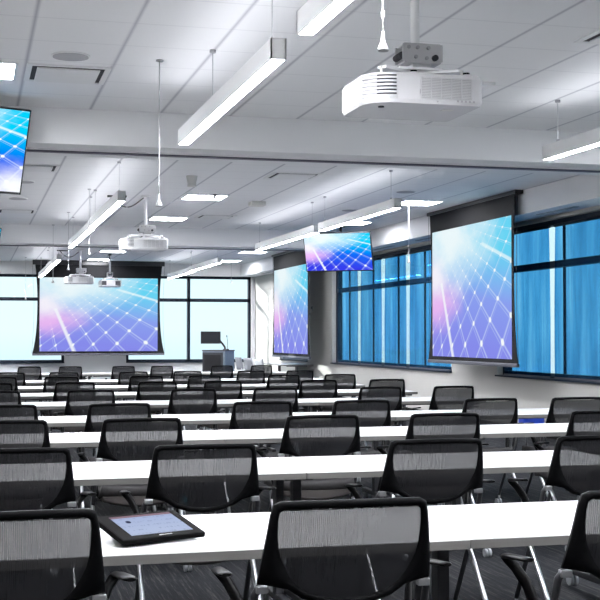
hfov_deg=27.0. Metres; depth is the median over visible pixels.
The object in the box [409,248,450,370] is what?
roller shade
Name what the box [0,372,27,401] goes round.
chair
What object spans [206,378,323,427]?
table
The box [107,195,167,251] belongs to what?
projector
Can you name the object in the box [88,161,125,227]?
pendant lamp
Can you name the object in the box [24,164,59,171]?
ceiling vent
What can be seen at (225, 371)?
chair
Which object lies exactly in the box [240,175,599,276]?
trim
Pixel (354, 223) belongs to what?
diffuser
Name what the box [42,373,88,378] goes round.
table
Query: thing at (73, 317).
picture
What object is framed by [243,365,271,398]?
chair
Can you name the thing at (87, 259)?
recessed light
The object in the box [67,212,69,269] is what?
microphone
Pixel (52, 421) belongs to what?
table
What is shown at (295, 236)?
diffuser
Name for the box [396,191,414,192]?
grille
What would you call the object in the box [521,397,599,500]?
chair
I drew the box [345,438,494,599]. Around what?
chair
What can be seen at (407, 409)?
baseboard
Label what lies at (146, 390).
chair
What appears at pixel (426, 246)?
window
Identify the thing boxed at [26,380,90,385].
table
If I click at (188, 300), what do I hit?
window
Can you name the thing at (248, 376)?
chair
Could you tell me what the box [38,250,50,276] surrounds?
pendant lamp
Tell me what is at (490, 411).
chair
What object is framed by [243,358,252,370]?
chair
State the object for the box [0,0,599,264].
ceiling
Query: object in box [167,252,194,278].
pendant lamp
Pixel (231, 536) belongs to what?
table
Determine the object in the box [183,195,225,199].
diffuser
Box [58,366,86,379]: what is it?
chair
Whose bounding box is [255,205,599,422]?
wall
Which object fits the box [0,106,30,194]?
television
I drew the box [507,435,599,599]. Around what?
chair
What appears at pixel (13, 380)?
chair
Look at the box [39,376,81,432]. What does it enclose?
chair
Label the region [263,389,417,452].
table
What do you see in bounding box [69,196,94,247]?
pendant lamp
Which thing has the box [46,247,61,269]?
pendant lamp
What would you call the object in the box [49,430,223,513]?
table
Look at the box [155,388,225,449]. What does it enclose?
chair
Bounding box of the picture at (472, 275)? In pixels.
[432,215,511,358]
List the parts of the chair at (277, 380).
frame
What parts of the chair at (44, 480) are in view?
armrest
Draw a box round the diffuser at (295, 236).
[256,233,316,250]
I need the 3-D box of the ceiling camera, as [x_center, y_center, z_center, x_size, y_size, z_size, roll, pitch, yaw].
[-1.314,-1.441,15.152,0.140,0.130,0.140,0,-2,-15]
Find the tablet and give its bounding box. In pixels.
[98,510,204,545]
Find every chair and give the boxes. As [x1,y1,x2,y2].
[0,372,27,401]
[0,377,17,390]
[0,382,12,390]
[0,391,21,404]
[0,404,52,519]
[0,420,52,518]
[0,447,96,510]
[0,508,137,599]
[17,366,43,415]
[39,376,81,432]
[44,382,97,456]
[45,372,78,432]
[53,389,115,447]
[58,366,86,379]
[69,403,155,511]
[77,418,191,571]
[105,366,135,399]
[114,371,147,400]
[119,443,275,599]
[122,375,163,414]
[126,381,176,400]
[150,366,173,378]
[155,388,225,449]
[172,371,204,429]
[182,375,221,430]
[197,380,242,449]
[210,365,235,412]
[211,401,292,513]
[211,497,451,599]
[235,357,243,371]
[236,370,264,398]
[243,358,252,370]
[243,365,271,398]
[251,387,304,456]
[255,359,266,383]
[256,415,370,511]
[264,374,299,444]
[286,370,313,411]
[298,379,341,408]
[317,374,360,443]
[329,400,398,508]
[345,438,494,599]
[356,379,404,449]
[357,386,407,481]
[376,413,491,556]
[412,386,473,409]
[438,398,523,505]
[500,490,599,599]
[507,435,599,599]
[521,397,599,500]
[533,410,599,550]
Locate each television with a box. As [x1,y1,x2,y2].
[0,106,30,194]
[303,226,373,271]
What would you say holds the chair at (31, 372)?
on the floor
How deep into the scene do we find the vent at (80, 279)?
28.06 m
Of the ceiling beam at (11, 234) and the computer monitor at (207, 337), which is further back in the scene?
the computer monitor at (207, 337)
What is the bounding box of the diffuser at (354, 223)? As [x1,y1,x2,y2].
[347,222,369,224]
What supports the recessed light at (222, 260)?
in the ceiling
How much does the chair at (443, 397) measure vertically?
0.899 m
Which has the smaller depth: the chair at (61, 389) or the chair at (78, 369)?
the chair at (61, 389)
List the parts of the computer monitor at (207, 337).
display casing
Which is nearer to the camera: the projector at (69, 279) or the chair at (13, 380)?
the chair at (13, 380)
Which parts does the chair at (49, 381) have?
seat, frame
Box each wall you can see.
[0,276,254,379]
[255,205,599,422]
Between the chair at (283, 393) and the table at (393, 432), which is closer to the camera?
the table at (393, 432)
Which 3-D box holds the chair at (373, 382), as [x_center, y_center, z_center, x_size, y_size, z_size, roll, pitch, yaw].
[0.919,1.336,14.155,0.640,0.899,0.570,0,-2,-15]
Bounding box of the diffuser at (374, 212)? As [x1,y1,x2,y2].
[321,208,399,230]
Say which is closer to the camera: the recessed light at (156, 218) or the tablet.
the tablet
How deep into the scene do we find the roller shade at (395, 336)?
23.07 m
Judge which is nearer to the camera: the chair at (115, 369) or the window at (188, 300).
the chair at (115, 369)
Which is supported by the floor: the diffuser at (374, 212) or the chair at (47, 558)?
the chair at (47, 558)
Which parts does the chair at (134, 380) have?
frame, seat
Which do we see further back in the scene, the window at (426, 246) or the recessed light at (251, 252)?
the recessed light at (251, 252)
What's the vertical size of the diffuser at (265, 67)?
0.010 m
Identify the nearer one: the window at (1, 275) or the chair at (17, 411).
the chair at (17, 411)
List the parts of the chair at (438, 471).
armrest, frame, leg, leg, armrest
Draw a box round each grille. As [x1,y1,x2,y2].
[9,198,26,199]
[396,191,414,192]
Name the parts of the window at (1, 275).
sill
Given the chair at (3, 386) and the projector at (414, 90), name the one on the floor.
the chair at (3, 386)
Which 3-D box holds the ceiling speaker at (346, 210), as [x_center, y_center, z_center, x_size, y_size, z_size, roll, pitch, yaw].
[0.771,-1.382,19.249,0.270,0.012,0.270,0,-2,-15]
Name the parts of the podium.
panel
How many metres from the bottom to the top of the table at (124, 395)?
0.735 m
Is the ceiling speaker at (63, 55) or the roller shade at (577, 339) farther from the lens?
the roller shade at (577, 339)
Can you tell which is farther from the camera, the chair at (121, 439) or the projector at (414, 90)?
the chair at (121, 439)
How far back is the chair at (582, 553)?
3.67 m
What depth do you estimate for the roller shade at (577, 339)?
16.14 m
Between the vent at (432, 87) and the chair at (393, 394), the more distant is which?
the chair at (393, 394)
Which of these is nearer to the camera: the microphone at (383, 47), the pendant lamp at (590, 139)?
the microphone at (383, 47)
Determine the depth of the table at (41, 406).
11.70 m
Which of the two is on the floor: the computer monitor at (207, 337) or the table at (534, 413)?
the table at (534, 413)
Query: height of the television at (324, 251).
0.801 m
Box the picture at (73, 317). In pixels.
[39,277,157,350]
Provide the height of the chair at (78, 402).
0.899 m
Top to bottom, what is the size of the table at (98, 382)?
0.735 m
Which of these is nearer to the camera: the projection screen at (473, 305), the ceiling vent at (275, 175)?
the ceiling vent at (275, 175)
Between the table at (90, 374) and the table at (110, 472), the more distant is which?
the table at (90, 374)
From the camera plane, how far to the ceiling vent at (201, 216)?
20.19 m
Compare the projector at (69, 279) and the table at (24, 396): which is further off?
the projector at (69, 279)
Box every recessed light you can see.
[0,61,18,80]
[87,259,111,260]
[99,250,126,252]
[148,216,188,220]
[179,194,228,200]
[222,260,241,261]
[238,251,267,253]
[347,221,372,224]
[402,200,443,205]
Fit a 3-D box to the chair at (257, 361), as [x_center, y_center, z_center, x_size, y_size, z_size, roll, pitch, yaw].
[-0.743,1.768,28.399,0.511,0.864,0.442,1,-2,-27]
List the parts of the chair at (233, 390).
frame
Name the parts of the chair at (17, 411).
frame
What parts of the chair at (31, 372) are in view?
frame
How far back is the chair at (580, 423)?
8.01 m
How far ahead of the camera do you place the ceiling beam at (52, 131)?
11.26 m
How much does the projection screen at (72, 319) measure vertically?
2.439 m
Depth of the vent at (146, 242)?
17.08 m
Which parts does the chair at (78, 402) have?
frame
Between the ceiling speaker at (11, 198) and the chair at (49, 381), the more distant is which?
the ceiling speaker at (11, 198)
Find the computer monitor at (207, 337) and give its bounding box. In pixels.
[201,331,225,349]
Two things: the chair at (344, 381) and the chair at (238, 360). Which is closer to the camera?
the chair at (344, 381)
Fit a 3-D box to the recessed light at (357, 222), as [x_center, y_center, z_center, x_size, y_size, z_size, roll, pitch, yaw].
[0.879,-1.319,21.427,0.600,0.012,0.600,0,-2,-15]
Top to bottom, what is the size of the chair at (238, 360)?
0.864 m
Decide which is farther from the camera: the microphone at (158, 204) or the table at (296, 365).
the table at (296, 365)
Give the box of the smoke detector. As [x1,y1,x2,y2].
[248,201,265,206]
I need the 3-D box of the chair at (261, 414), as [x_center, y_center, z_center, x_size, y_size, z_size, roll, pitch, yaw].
[-0.334,1.203,9.483,0.694,0.895,0.570,0,-2,-15]
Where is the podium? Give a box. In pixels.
[202,350,234,376]
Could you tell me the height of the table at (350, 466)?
0.735 m
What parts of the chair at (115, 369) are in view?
frame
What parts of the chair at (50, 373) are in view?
frame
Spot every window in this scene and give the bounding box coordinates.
[0,274,63,363]
[126,276,250,362]
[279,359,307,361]
[330,245,451,372]
[495,211,599,383]
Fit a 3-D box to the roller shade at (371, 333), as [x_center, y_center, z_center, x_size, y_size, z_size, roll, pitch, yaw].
[1.395,0.238,24.545,0.044,2.081,1.340,0,-2,-15]
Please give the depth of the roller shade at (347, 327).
26.00 m
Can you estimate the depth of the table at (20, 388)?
15.44 m
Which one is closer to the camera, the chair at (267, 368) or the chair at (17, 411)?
the chair at (17, 411)
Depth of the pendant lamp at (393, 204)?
15.59 m
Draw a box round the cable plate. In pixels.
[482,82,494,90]
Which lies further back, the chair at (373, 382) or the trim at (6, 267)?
the trim at (6, 267)
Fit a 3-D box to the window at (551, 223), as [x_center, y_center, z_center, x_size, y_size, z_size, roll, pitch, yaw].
[3.805,-0.041,15.525,0.250,2.170,6.270,0,-2,-15]
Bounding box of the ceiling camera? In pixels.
[186,175,196,186]
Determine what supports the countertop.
on the podium
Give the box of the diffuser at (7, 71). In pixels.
[0,64,14,78]
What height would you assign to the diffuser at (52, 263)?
0.010 m
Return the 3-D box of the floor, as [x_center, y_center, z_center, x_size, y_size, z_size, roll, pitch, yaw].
[-0.840,1.881,15.398,9.450,0.120,37.300,0,-2,-15]
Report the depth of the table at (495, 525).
4.29 m
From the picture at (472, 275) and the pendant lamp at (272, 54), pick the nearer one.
the pendant lamp at (272, 54)
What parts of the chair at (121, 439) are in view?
armrest, leg, seat, frame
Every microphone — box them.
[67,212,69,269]
[87,189,90,254]
[156,59,162,206]
[377,0,388,51]
[407,203,409,262]
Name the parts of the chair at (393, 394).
frame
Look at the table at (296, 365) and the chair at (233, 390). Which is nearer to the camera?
the chair at (233, 390)
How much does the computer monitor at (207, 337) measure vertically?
0.405 m
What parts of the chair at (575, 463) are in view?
armrest, leg, leg, frame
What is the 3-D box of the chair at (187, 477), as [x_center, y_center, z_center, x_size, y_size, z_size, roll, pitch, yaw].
[-0.462,1.081,5.584,0.694,0.915,0.570,0,-2,-14]
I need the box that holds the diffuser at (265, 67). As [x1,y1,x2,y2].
[180,59,283,144]
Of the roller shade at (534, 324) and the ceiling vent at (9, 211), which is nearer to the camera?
the roller shade at (534, 324)
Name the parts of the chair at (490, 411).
frame, seat, leg, armrest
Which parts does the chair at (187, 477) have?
armrest, leg, leg, frame, leg, leg, armrest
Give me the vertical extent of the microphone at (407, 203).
0.879 m
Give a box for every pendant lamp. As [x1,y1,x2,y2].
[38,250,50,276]
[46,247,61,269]
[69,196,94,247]
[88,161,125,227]
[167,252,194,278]
[178,0,285,144]
[188,251,221,271]
[255,202,319,250]
[297,0,353,35]
[318,170,401,230]
[542,100,599,159]
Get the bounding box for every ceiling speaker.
[8,197,27,199]
[22,180,34,182]
[51,51,89,60]
[341,209,356,211]
[396,190,415,192]
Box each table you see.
[18,386,97,391]
[20,393,115,399]
[21,401,133,410]
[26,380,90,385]
[38,414,173,509]
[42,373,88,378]
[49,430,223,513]
[72,457,305,599]
[87,372,185,379]
[89,379,210,429]
[95,385,228,429]
[100,512,470,599]
[114,390,268,453]
[132,399,319,411]
[164,412,394,514]
[186,371,285,375]
[203,426,483,513]
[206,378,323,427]
[231,384,364,412]
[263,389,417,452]
[264,363,312,371]
[270,450,599,599]
[303,397,431,411]
[372,408,548,497]
[427,500,577,599]
[463,423,567,496]
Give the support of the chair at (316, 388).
on the floor
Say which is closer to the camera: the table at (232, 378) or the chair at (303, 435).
the chair at (303, 435)
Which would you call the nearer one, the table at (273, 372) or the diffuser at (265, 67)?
the diffuser at (265, 67)
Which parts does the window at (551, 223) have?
sill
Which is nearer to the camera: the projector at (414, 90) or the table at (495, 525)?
the table at (495, 525)
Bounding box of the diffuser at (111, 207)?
[90,201,124,227]
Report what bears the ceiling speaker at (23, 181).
attached to the ceiling
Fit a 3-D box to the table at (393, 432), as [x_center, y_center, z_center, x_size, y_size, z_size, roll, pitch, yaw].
[0.273,1.250,8.350,1.735,0.735,0.762,0,-2,-15]
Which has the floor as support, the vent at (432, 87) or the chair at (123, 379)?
the chair at (123, 379)
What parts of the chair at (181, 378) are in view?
frame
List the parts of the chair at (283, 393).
frame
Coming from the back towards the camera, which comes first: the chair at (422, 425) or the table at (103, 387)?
the table at (103, 387)
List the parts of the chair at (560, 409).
armrest, leg, seat, leg, frame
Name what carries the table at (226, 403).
on the floor
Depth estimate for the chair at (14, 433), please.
7.10 m
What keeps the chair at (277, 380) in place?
on the floor
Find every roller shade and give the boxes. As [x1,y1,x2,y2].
[338,271,357,363]
[360,257,381,365]
[384,253,406,367]
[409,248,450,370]
[504,225,550,377]
[553,215,599,381]
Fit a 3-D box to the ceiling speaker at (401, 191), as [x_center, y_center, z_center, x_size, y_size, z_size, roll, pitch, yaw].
[1.421,-1.453,16.784,0.270,0.012,0.270,0,-2,-15]
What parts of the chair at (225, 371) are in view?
frame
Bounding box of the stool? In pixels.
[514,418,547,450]
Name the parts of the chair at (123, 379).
frame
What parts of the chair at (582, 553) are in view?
armrest, leg, frame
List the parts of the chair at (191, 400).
frame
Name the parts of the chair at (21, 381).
frame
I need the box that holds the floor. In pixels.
[11,390,599,599]
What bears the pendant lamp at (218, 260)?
hanging from the ceiling
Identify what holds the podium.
on the floor
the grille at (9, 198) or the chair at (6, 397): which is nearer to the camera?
the chair at (6, 397)
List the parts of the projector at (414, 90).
pivot rod, locking knob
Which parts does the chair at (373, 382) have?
frame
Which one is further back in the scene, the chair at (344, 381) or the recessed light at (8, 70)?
the chair at (344, 381)
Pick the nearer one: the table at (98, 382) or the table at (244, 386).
the table at (244, 386)
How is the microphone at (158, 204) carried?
hanging from the ceiling
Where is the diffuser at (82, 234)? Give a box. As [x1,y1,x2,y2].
[69,229,93,247]
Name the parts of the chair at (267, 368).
frame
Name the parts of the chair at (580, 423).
seat, armrest, leg, leg, frame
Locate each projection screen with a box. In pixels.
[32,260,164,355]
[271,251,310,358]
[427,190,522,367]
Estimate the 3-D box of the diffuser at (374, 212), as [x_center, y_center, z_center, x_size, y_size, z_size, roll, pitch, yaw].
[0.713,-1.020,15.964,0.070,0.010,3.264,0,-2,-15]
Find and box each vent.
[0,209,36,213]
[24,63,111,84]
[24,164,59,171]
[78,277,90,281]
[143,239,163,246]
[194,214,236,218]
[263,172,322,179]
[421,76,471,99]
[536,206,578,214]
[574,29,599,44]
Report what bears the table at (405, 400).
on the floor
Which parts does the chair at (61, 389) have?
frame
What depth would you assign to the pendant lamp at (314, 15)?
5.83 m
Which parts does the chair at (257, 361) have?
backrest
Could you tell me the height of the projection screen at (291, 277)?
2.439 m
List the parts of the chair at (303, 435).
armrest, leg, leg, seat, frame, armrest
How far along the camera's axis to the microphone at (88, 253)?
16.47 m
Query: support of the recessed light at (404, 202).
in the ceiling
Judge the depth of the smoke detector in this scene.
18.00 m
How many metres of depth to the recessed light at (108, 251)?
28.59 m
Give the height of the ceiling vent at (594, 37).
0.020 m
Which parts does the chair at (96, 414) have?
leg, leg, seat, frame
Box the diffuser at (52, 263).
[47,260,60,269]
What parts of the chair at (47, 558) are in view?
armrest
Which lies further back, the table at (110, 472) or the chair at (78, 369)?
the chair at (78, 369)
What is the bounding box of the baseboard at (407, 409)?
[338,397,560,439]
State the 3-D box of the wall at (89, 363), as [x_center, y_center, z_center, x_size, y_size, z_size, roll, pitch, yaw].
[-5.549,0.677,33.300,8.850,3.319,0.240,0,-2,-15]
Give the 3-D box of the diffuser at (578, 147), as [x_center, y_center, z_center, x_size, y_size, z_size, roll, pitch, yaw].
[2.467,-1.222,8.963,0.070,0.010,3.084,0,-2,-15]
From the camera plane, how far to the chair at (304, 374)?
17.95 m
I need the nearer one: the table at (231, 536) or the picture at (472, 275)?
the table at (231, 536)
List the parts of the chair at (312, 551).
armrest, leg, leg, armrest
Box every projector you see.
[57,250,93,283]
[98,254,121,286]
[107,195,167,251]
[342,0,481,121]
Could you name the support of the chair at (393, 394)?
on the floor
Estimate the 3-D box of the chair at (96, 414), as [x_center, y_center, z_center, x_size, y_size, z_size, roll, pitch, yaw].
[-1.360,1.195,9.213,0.694,0.895,0.570,0,-2,-15]
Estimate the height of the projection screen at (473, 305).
2.359 m
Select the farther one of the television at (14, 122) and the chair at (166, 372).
the chair at (166, 372)
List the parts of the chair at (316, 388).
frame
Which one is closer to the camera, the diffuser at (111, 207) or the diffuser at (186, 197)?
the diffuser at (111, 207)
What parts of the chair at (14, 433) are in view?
frame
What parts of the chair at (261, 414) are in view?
frame, seat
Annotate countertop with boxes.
[202,350,234,350]
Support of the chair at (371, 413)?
on the floor
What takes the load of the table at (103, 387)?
on the floor
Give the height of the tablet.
0.071 m
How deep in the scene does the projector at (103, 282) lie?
29.81 m
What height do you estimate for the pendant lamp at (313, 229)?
0.469 m
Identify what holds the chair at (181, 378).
on the floor
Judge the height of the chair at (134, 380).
0.897 m
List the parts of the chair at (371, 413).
frame, seat, leg, armrest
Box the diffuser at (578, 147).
[545,143,599,159]
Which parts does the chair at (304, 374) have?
frame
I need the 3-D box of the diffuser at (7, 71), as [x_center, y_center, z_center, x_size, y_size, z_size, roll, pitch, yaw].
[-2.361,-1.678,9.068,0.550,0.006,0.550,0,-2,-15]
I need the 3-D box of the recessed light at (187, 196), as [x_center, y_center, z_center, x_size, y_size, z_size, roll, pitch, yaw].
[-1.341,-1.434,17.452,0.600,0.012,0.600,0,-2,-15]
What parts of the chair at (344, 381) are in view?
seat, frame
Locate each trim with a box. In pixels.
[0,261,240,276]
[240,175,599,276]
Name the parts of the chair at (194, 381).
frame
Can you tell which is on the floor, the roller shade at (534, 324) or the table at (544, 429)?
the table at (544, 429)
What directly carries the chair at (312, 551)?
on the floor
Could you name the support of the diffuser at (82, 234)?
attached to the pendant lamp at (83, 232)
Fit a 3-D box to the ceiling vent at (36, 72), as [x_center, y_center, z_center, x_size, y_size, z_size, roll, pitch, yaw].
[-1.729,-1.667,9.245,0.600,0.020,0.600,0,-2,-15]
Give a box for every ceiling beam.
[0,105,599,174]
[0,224,338,250]
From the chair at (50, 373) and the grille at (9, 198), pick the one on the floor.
the chair at (50, 373)
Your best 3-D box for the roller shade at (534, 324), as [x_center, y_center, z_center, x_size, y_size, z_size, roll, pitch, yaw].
[3.205,0.040,17.682,0.044,2.081,1.530,0,-2,-15]
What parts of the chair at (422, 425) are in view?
armrest, frame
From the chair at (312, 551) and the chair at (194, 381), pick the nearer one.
the chair at (312, 551)
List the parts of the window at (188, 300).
sill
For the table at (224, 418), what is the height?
0.735 m
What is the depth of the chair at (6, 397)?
10.96 m
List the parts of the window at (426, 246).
sill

